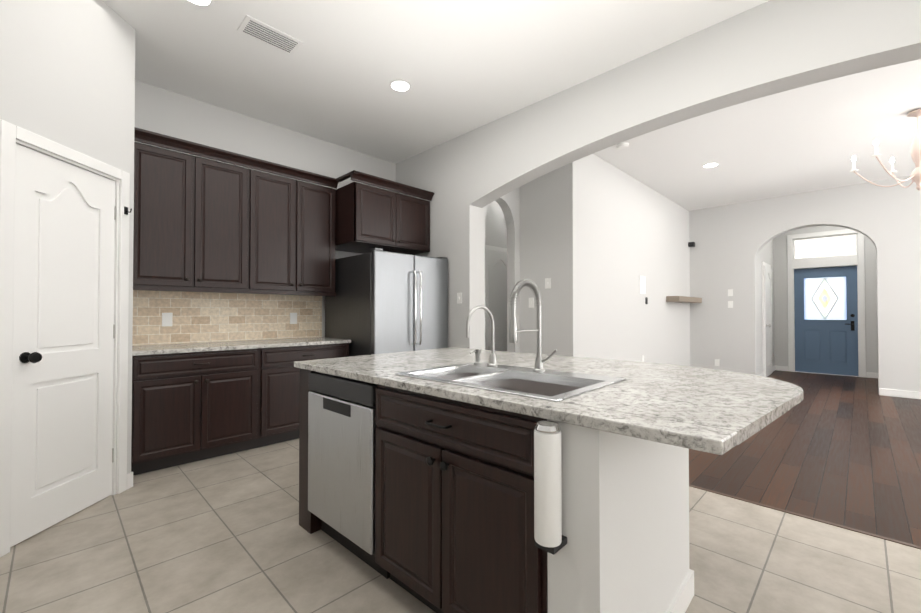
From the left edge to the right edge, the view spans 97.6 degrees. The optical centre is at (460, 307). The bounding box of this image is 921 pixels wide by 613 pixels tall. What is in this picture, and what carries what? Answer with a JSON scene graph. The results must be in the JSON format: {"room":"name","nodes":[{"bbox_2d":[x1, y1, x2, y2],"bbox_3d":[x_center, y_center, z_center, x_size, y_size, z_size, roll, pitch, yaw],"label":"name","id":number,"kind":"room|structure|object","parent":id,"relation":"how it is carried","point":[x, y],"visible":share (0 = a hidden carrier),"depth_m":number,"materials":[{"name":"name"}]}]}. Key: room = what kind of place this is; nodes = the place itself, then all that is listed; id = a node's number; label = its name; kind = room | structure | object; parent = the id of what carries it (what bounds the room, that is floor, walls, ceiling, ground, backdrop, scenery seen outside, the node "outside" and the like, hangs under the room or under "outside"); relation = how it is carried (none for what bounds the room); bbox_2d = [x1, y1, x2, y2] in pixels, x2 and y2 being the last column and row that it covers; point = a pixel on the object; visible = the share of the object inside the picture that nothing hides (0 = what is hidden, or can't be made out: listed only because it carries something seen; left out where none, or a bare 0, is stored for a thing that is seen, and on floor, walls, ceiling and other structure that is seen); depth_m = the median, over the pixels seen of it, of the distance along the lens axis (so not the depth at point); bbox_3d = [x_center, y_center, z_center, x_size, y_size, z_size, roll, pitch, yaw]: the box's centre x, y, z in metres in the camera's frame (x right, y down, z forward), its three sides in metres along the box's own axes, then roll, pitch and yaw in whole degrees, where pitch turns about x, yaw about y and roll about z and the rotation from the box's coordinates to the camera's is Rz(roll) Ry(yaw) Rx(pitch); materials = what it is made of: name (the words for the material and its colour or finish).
{"room":"kitchen","nodes":[
{"label":"kitchen","id":0,"kind":"room"},
{"bbox_2d":[0,0,134,473],"bbox_3d":[-2.293,-0.363,1.904,0.121,3.130,1.700,0,-1,0],"label":"wall","id":1,"kind":"structure","parent":0,"point":[66,86],"depth_m":2.35,"materials":[{"name":"grey paint"}]},
{"bbox_2d":[10,144,114,546],"bbox_3d":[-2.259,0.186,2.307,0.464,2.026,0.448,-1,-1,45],"label":"pantry door","id":2,"kind":"structure","parent":1,"relation":"in","point":[64,429],"depth_m":2.26,"materials":[{"name":"white wood"}]},
{"bbox_2d":[16,126,121,180],"bbox_3d":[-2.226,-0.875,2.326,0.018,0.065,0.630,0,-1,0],"label":"door frame","id":3,"kind":"structure","parent":1,"relation":"attached to","point":[40,142],"depth_m":2.26,"materials":[{"name":"white wood"}]},
{"bbox_2d":[112,180,118,494],"bbox_3d":[-2.296,0.186,2.622,0.120,2.050,0.012,0,-1,0],"label":"trim","id":4,"kind":"structure","parent":1,"relation":"attached to","point":[116,335],"depth_m":2.62,"materials":[{"name":"white wood"}]},
{"bbox_2d":[124,207,131,214],"bbox_3d":[-2.203,-0.644,2.670,0.039,0.050,0.038,-1,-1,45],"label":"hook","id":5,"kind":"object","parent":1,"relation":"attached to","point":[126,211],"visible":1,"depth_m":2.67,"materials":[{"name":"black metal"}]},
{"bbox_2d":[127,472,132,489],"bbox_3d":[-2.229,1.162,2.711,0.015,0.100,0.050,0,-1,0],"label":"baseboard","id":6,"kind":"structure","parent":1,"relation":"attached to","point":[129,479],"depth_m":2.71,"materials":[{"name":"white wood"}]},
{"bbox_2d":[0,119,865,556],"bbox_3d":[2.331,-0.135,4.897,3.715,2.745,10.630,-1,-1,45],"label":"trim","id":7,"kind":"structure","parent":1,"relation":"attached to","point":[6,235],"depth_m":2.00,"materials":[{"name":"white wood"}]},
{"bbox_2d":[134,80,395,345],"bbox_3d":[-2.168,-0.338,4.031,0.150,3.130,4.300,-1,-1,45],"label":"wall","id":8,"kind":"structure","parent":0,"point":[166,112],"depth_m":4.00,"materials":[{"name":"grey paint"}]},
{"bbox_2d":[162,313,172,326],"bbox_3d":[-2.549,0.101,3.502,0.006,0.120,0.075,-1,-1,45],"label":"outlet","id":9,"kind":"object","parent":8,"relation":"attached to","point":[166,319],"visible":1,"depth_m":3.50,"materials":[{"name":"white plastic"}]},
{"bbox_2d":[133,139,250,294],"bbox_3d":[-2.354,-0.722,3.489,0.346,1.115,0.861,-1,-1,45],"label":"upper cabinet","id":10,"kind":"object","parent":8,"relation":"attached to","point":[234,257],"depth_m":3.35,"materials":[{"name":"black wood"}]},
{"bbox_2d":[239,167,338,294],"bbox_3d":[-1.747,-0.715,4.101,0.346,1.115,0.864,-1,-1,45],"label":"upper cabinet","id":11,"kind":"object","parent":8,"relation":"attached to","point":[293,248],"depth_m":3.95,"materials":[{"name":"black wood"}]},
{"bbox_2d":[290,313,296,323],"bbox_3d":[-1.774,0.111,4.283,0.006,0.120,0.075,-1,-1,45],"label":"outlet","id":12,"kind":"object","parent":8,"relation":"attached to","point":[293,318],"visible":1,"depth_m":4.28,"materials":[{"name":"white plastic"}]},
{"bbox_2d":[335,179,430,254],"bbox_3d":[-0.954,-0.965,4.648,0.706,0.601,1.008,-1,-1,45],"label":"upper cabinet","id":13,"kind":"object","parent":8,"relation":"attached to","point":[367,217],"depth_m":4.30,"materials":[{"name":"black wood"}]},
{"bbox_2d":[103,0,769,163],"bbox_3d":[0.602,-1.988,1.127,8.200,0.100,4.050,-1,-1,45],"label":"ceiling","id":14,"kind":"structure","parent":0,"point":[461,67],"depth_m":3.06,"materials":[{"name":"white paint"}]},
{"bbox_2d":[186,0,214,7],"bbox_3d":[-1.624,-1.918,2.475,0.194,0.005,0.194,-1,-1,45],"label":"recessed light","id":15,"kind":"object","parent":14,"relation":"in","point":[204,3],"visible":1,"depth_m":2.53,"materials":[{"name":"white"}]},
{"bbox_2d":[237,15,302,54],"bbox_3d":[-1.336,-1.911,2.840,0.200,0.012,0.380,-1,-1,45],"label":"ceiling vent","id":16,"kind":"object","parent":14,"relation":"in","point":[266,33],"visible":1,"depth_m":2.82,"materials":[{"name":"white metal"}]},
{"bbox_2d":[389,79,411,91],"bbox_3d":[-0.517,-1.906,3.460,0.194,0.005,0.194,-1,-1,45],"label":"recessed light","id":17,"kind":"object","parent":14,"relation":"in","point":[398,85],"visible":1,"depth_m":3.45,"materials":[{"name":"white plastic"}]},
{"bbox_2d":[0,439,920,612],"bbox_3d":[0.542,1.232,1.028,8.200,0.080,3.880,-1,-1,45],"label":"floor","id":18,"kind":"structure","parent":0,"point":[227,533],"depth_m":1.93,"materials":[{"name":"tile"}]},
{"bbox_2d":[131,347,262,474],"bbox_3d":[-2.251,0.782,3.369,0.636,0.874,0.862,-1,-1,45],"label":"base cabinet","id":19,"kind":"object","parent":18,"relation":"on","point":[200,405],"depth_m":3.12,"materials":[{"name":"black wood"}]},
{"bbox_2d":[132,335,350,354],"bbox_3d":[-1.934,0.332,3.671,0.633,0.033,1.730,-1,-1,45],"label":"countertop","id":20,"kind":"structure","parent":19,"relation":"on","point":[232,344],"depth_m":3.44,"materials":[{"name":"grey stone"}]},
{"bbox_2d":[263,343,348,445],"bbox_3d":[-1.644,0.789,3.981,0.636,0.874,0.863,-1,-1,45],"label":"base cabinet","id":21,"kind":"object","parent":18,"relation":"on","point":[281,380],"depth_m":3.61,"materials":[{"name":"black wood"}]},
{"bbox_2d":[325,248,447,355],"bbox_3d":[-0.802,0.334,4.483,1.061,1.798,0.967,-1,-1,45],"label":"fridge","id":22,"kind":"object","parent":18,"relation":"on","point":[381,302],"visible":0.58,"depth_m":4.09,"materials":[{"name":"silver metal"}]},
{"bbox_2d":[294,363,693,612],"bbox_3d":[0.009,0.765,1.935,1.749,0.876,0.969,-1,-1,43],"label":"kitchen island","id":23,"kind":"object","parent":18,"relation":"on","point":[453,480],"depth_m":1.37,"materials":[{"name":"brown wood"}]},
{"bbox_2d":[308,372,389,578],"bbox_3d":[-0.379,0.770,2.164,0.606,0.870,0.653,-1,-1,45],"label":"dishwasher","id":24,"kind":"object","parent":23,"relation":"in","point":[342,425],"depth_m":1.90,"materials":[{"name":"silver metal"}]},
{"bbox_2d":[294,353,789,454],"bbox_3d":[0.054,0.309,1.761,2.110,0.032,0.633,-1,-1,43],"label":"island countertop","id":25,"kind":"structure","parent":23,"relation":"on","point":[684,418],"depth_m":1.20,"materials":[{"name":"grey stone"}]},
{"bbox_2d":[474,349,480,363],"bbox_3d":[0.090,0.252,2.106,0.039,0.078,0.040,-1,-1,43],"label":"soap dispenser","id":26,"kind":"object","parent":25,"relation":"on","point":[477,351],"depth_m":2.09,"materials":[{"name":"silver metal"}]},
{"bbox_2d":[466,305,501,366],"bbox_3d":[0.069,0.139,2.003,0.152,0.303,0.225,-1,-1,43],"label":"faucet","id":27,"kind":"object","parent":25,"relation":"on","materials":[{"name":"silver metal"}]},
{"bbox_2d":[394,363,629,402],"bbox_3d":[0.193,0.389,1.703,0.803,0.204,0.561,-1,-1,43],"label":"sink","id":28,"kind":"object","parent":25,"relation":"in","point":[556,385],"depth_m":1.71,"materials":[{"name":"silver metal"}]},
{"bbox_2d":[509,279,557,374],"bbox_3d":[0.317,0.079,1.757,0.115,0.417,0.246,-1,-1,43],"label":"faucet","id":29,"kind":"object","parent":25,"relation":"on","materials":[{"name":"silver metal"}]},
{"bbox_2d":[485,201,506,248],"bbox_3d":[0.558,-0.316,5.834,0.120,3.130,2.400,-1,-1,45],"label":"wall","id":30,"kind":"structure","parent":0,"point":[495,223],"depth_m":5.70,"materials":[{"name":"grey paint"}]},
{"bbox_2d":[485,250,506,351],"bbox_3d":[0.557,0.224,5.662,0.103,2.030,0.724,-1,-1,45],"label":"hall door","id":31,"kind":"structure","parent":30,"relation":"in","point":[493,257],"depth_m":5.64,"materials":[{"name":"white wood"}]},
{"bbox_2d":[487,328,506,339],"bbox_3d":[0.546,0.364,5.697,0.035,0.150,0.550,-1,-1,45],"label":"panel","id":32,"kind":"object","parent":31,"relation":"attached to","point":[500,333],"visible":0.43,"depth_m":5.66,"materials":[{"name":"white"}]},
{"bbox_2d":[485,245,506,252],"bbox_3d":[0.536,-0.830,5.721,0.018,0.065,0.770,-1,-1,45],"label":"door frame","id":33,"kind":"structure","parent":30,"relation":"attached to","point":[494,248],"depth_m":5.66,"materials":[{"name":"white"}]},
{"bbox_2d":[482,187,519,352],"bbox_3d":[0.442,-0.329,4.752,0.120,3.130,0.700,-1,-1,45],"label":"wall","id":34,"kind":"structure","parent":0,"point":[509,203],"depth_m":4.91,"materials":[{"name":"grey paint"}]},
{"bbox_2d":[520,167,563,355],"bbox_3d":[0.944,-0.328,4.832,0.720,3.130,0.120,-1,-1,45],"label":"wall","id":35,"kind":"structure","parent":0,"point":[541,228],"depth_m":4.72,"materials":[{"name":"grey paint"}]},
{"bbox_2d":[529,298,533,307],"bbox_3d":[0.846,-0.063,4.830,0.075,0.120,0.016,-1,-1,45],"label":"light switch","id":36,"kind":"object","parent":35,"relation":"attached to","point":[531,302],"visible":1,"depth_m":4.83,"materials":[{"name":"white plastic"}]},
{"bbox_2d":[545,278,550,288],"bbox_3d":[1.009,-0.285,4.670,0.075,0.120,0.016,-1,-1,45],"label":"light switch","id":37,"kind":"object","parent":35,"relation":"attached to","point":[547,283],"visible":1,"depth_m":4.67,"materials":[{"name":"white plastic"}]},
{"bbox_2d":[563,154,689,365],"bbox_3d":[2.784,-0.313,6.091,0.120,3.130,4.500,-1,-1,45],"label":"wall","id":38,"kind":"structure","parent":0,"point":[623,232],"depth_m":5.36,"materials":[{"name":"grey paint"}]},
{"bbox_2d":[640,276,645,293],"bbox_3d":[2.653,-0.336,5.869,0.006,0.260,0.220,-1,-1,45],"label":"switch panel","id":39,"kind":"object","parent":38,"relation":"attached to","point":[642,284],"visible":1,"depth_m":5.87,"materials":[{"name":"white plastic"}]},
{"bbox_2d":[666,296,701,302],"bbox_3d":[3.883,-0.142,6.969,0.198,0.090,1.298,-1,-1,45],"label":"wall shelf","id":40,"kind":"object","parent":38,"relation":"attached to","point":[683,299],"visible":1,"depth_m":6.61,"materials":[{"name":"brown wood"}]},
{"bbox_2d":[688,242,694,246],"bbox_3d":[4.270,-1.172,7.450,0.088,0.080,0.088,-1,-1,45],"label":"camera","id":41,"kind":"object","parent":38,"relation":"attached to","point":[691,244],"visible":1,"depth_m":7.42,"materials":[{"name":"black plastic"}]},
{"bbox_2d":[396,0,920,349],"bbox_3d":[2.038,-0.355,2.535,7.930,3.130,0.200,-1,-1,45],"label":"wall","id":42,"kind":"structure","parent":0,"point":[770,47],"depth_m":3.08,"materials":[{"name":"grey paint"}]},
{"bbox_2d":[457,293,461,303],"bbox_3d":[-0.015,-0.108,4.417,0.075,0.120,0.016,-1,-1,45],"label":"light switch","id":43,"kind":"object","parent":42,"relation":"attached to","point":[459,298],"visible":1,"depth_m":4.42,"materials":[{"name":"white plastic"}]},
{"bbox_2d":[593,59,920,210],"bbox_3d":[4.633,-1.914,5.191,8.200,0.150,7.400,-1,-1,45],"label":"ceiling","id":44,"kind":"structure","parent":0,"point":[814,137],"depth_m":4.55,"materials":[{"name":"white paint"}]},
{"bbox_2d":[616,142,628,148],"bbox_3d":[1.829,-1.829,4.550,0.130,0.035,0.130,-1,-1,45],"label":"smoke detector","id":45,"kind":"object","parent":44,"relation":"attached to","point":[622,145],"visible":1,"depth_m":4.52,"materials":[{"name":"white plastic"}]},
{"bbox_2d":[702,162,719,167],"bbox_3d":[3.219,-1.835,5.185,0.194,0.005,0.194,-1,-1,45],"label":"recessed light","id":46,"kind":"object","parent":44,"relation":"in","point":[711,165],"visible":1,"depth_m":5.18,"materials":[{"name":"white"}]},
{"bbox_2d":[849,109,920,190],"bbox_3d":[4.293,-1.476,3.778,0.935,0.760,0.895,-1,-1,45],"label":"chandelier","id":47,"kind":"object","parent":44,"relation":"hanging from","point":[915,175],"visible":1,"depth_m":3.77,"materials":[{"name":"beige metal"}]},
{"bbox_2d":[849,161,857,171],"bbox_3d":[4.038,-1.451,4.136,0.068,0.100,0.068,-1,-1,45],"label":"candle","id":48,"kind":"object","parent":47,"relation":"on","point":[853,162],"depth_m":4.13,"materials":[{"name":"white wax"}]},
{"bbox_2d":[871,145,880,156],"bbox_3d":[3.854,-1.456,3.737,0.068,0.100,0.068,-1,-1,45],"label":"candle","id":49,"kind":"object","parent":47,"relation":"on","point":[876,154],"depth_m":3.73,"materials":[{"name":"white wax"}]},
{"bbox_2d":[889,163,896,173],"bbox_3d":[4.477,-1.451,4.177,0.068,0.100,0.068,-1,-1,45],"label":"candle","id":50,"kind":"object","parent":47,"relation":"on","point":[892,171],"depth_m":4.17,"materials":[{"name":"white wax"}]},
{"bbox_2d":[757,239,773,374],"bbox_3d":[5.740,-0.294,7.666,0.120,3.130,1.900,-1,-1,45],"label":"wall","id":51,"kind":"structure","parent":0,"point":[765,254],"depth_m":7.24,"materials":[{"name":"grey paint"}]},
{"bbox_2d":[763,266,766,376],"bbox_3d":[5.554,0.244,7.355,0.035,2.030,0.105,-1,-1,45],"label":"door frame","id":52,"kind":"structure","parent":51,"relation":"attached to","point":[765,345],"depth_m":7.32,"materials":[{"name":"white wood"}]},
{"bbox_2d":[766,266,770,363],"bbox_3d":[5.785,0.132,7.540,0.103,1.800,0.619,-1,-1,45],"label":"closet door","id":53,"kind":"structure","parent":51,"relation":"in","point":[768,270],"depth_m":7.55,"materials":[{"name":"white wood"}]},
{"bbox_2d":[766,275,770,322],"bbox_3d":[5.791,-0.175,7.586,0.010,0.915,0.490,-1,-1,45],"label":"panel","id":54,"kind":"object","parent":51,"relation":"in","point":[768,313],"depth_m":7.57,"materials":[{"name":"white"}]},
{"bbox_2d":[770,269,771,362],"bbox_3d":[6.015,0.250,7.820,0.035,2.030,0.105,-1,-1,45],"label":"stile","id":55,"kind":"object","parent":51,"relation":"attached to","point":[771,310],"visible":0.43,"depth_m":7.79,"materials":[{"name":"white wood"}]},
{"bbox_2d":[689,370,920,546],"bbox_3d":[4.787,1.278,4.882,7.600,0.080,7.570,-1,-1,45],"label":"floor","id":56,"kind":"structure","parent":0,"point":[842,450],"depth_m":3.19,"materials":[{"name":"brown wood"}]},
{"bbox_2d":[689,484,920,548],"bbox_3d":[2.399,1.200,1.921,6.620,0.004,0.026,-1,-1,45],"label":"transition strip","id":57,"kind":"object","parent":56,"relation":"on","point":[838,525],"depth_m":2.30,"materials":[{"name":"brown wood"}]},
{"bbox_2d":[689,176,920,392],"bbox_3d":[6.385,-0.319,5.547,6.000,3.130,0.200,-1,-1,45],"label":"wall","id":58,"kind":"structure","parent":0,"point":[731,241],"depth_m":6.44,"materials":[{"name":"grey paint"}]},
{"bbox_2d":[728,289,732,295],"bbox_3d":[4.719,-0.267,7.047,0.075,0.120,0.016,-1,-1,45],"label":"light switch","id":59,"kind":"object","parent":58,"relation":"attached to","point":[730,292],"visible":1,"depth_m":7.05,"materials":[{"name":"white plastic"}]},
{"bbox_2d":[728,301,732,307],"bbox_3d":[4.719,-0.061,7.045,0.075,0.120,0.016,-1,-1,45],"label":"light switch","id":60,"kind":"object","parent":58,"relation":"attached to","point":[730,304],"visible":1,"depth_m":7.05,"materials":[{"name":"white plastic"}]},
{"bbox_2d":[879,388,920,398],"bbox_3d":[7.215,1.184,4.555,3.450,0.100,0.015,-1,-1,45],"label":"baseboard","id":61,"kind":"structure","parent":58,"relation":"attached to","point":[900,393],"depth_m":5.62,"materials":[{"name":"white wood"}]},
{"bbox_2d":[773,226,877,372],"bbox_3d":[7.247,-0.295,7.615,2.330,3.130,0.150,-1,-1,45],"label":"wall","id":62,"kind":"structure","parent":0,"point":[780,302],"depth_m":8.02,"materials":[{"name":"grey paint"}]},
{"bbox_2d":[775,365,787,370],"bbox_3d":[6.530,1.227,8.192,0.205,0.100,0.015,-1,-1,45],"label":"baseboard","id":63,"kind":"structure","parent":62,"relation":"attached to","point":[781,368],"depth_m":8.19,"materials":[{"name":"white wood"}]},
{"bbox_2d":[793,269,794,370],"bbox_3d":[6.729,0.246,8.122,0.012,2.060,0.150,-1,-1,45],"label":"trim","id":64,"kind":"structure","parent":62,"relation":"attached to","point":[794,319],"depth_m":8.07,"materials":[{"name":"white wood"}]},
{"bbox_2d":[793,229,856,238],"bbox_3d":[6.995,-1.431,7.759,0.930,0.085,0.020,-1,-1,45],"label":"door frame","id":65,"kind":"structure","parent":62,"relation":"attached to","point":[824,233],"depth_m":7.74,"materials":[{"name":"white"}]},
{"bbox_2d":[793,233,857,259],"bbox_3d":[7.044,-1.177,7.806,0.926,0.416,0.060,-1,-1,45],"label":"transom window","id":66,"kind":"structure","parent":62,"relation":"in","point":[850,245],"depth_m":7.78,"materials":[{"name":"white glass"}]},
{"bbox_2d":[793,255,857,268],"bbox_3d":[6.995,-0.878,7.752,0.930,0.180,0.020,-1,-1,45],"label":"door frame","id":67,"kind":"structure","parent":62,"relation":"attached to","point":[827,262],"depth_m":7.72,"materials":[{"name":"white"}]},
{"bbox_2d":[794,266,857,375],"bbox_3d":[7.053,0.245,7.797,0.906,2.044,0.045,-1,-1,45],"label":"front door","id":68,"kind":"structure","parent":62,"relation":"in","point":[838,345],"depth_m":7.76,"materials":[{"name":"blue wood"}]},
{"bbox_2d":[802,275,848,321],"bbox_3d":[7.034,-0.181,7.783,0.670,0.878,0.010,-1,-1,45],"label":"window frame","id":69,"kind":"structure","parent":68,"relation":"attached to","point":[847,293],"depth_m":7.68,"materials":[{"name":"blue"}]},
{"bbox_2d":[851,321,854,330],"bbox_3d":[7.306,0.333,7.508,0.050,0.180,0.008,-1,-1,45],"label":"plate","id":70,"kind":"object","parent":68,"relation":"attached to","point":[852,327],"visible":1,"depth_m":7.51,"materials":[{"name":"black metal"}]},
{"bbox_2d":[794,371,857,376],"bbox_3d":[7.055,1.270,7.787,0.930,0.006,0.150,-1,-1,45],"label":"trim","id":71,"kind":"structure","parent":62,"relation":"attached to","point":[823,373],"depth_m":7.78,"materials":[{"name":"white wood"}]},
{"bbox_2d":[857,265,858,376],"bbox_3d":[7.381,0.239,7.476,0.012,2.060,0.150,-1,-1,45],"label":"trim","id":72,"kind":"structure","parent":62,"relation":"attached to","point":[858,322],"depth_m":7.42,"materials":[{"name":"white wood"}]},
{"bbox_2d":[866,372,877,377],"bbox_3d":[7.661,1.214,7.071,0.760,0.100,0.015,-1,-1,45],"label":"baseboard","id":73,"kind":"structure","parent":62,"relation":"attached to","point":[871,375],"depth_m":7.29,"materials":[{"name":"white wood"}]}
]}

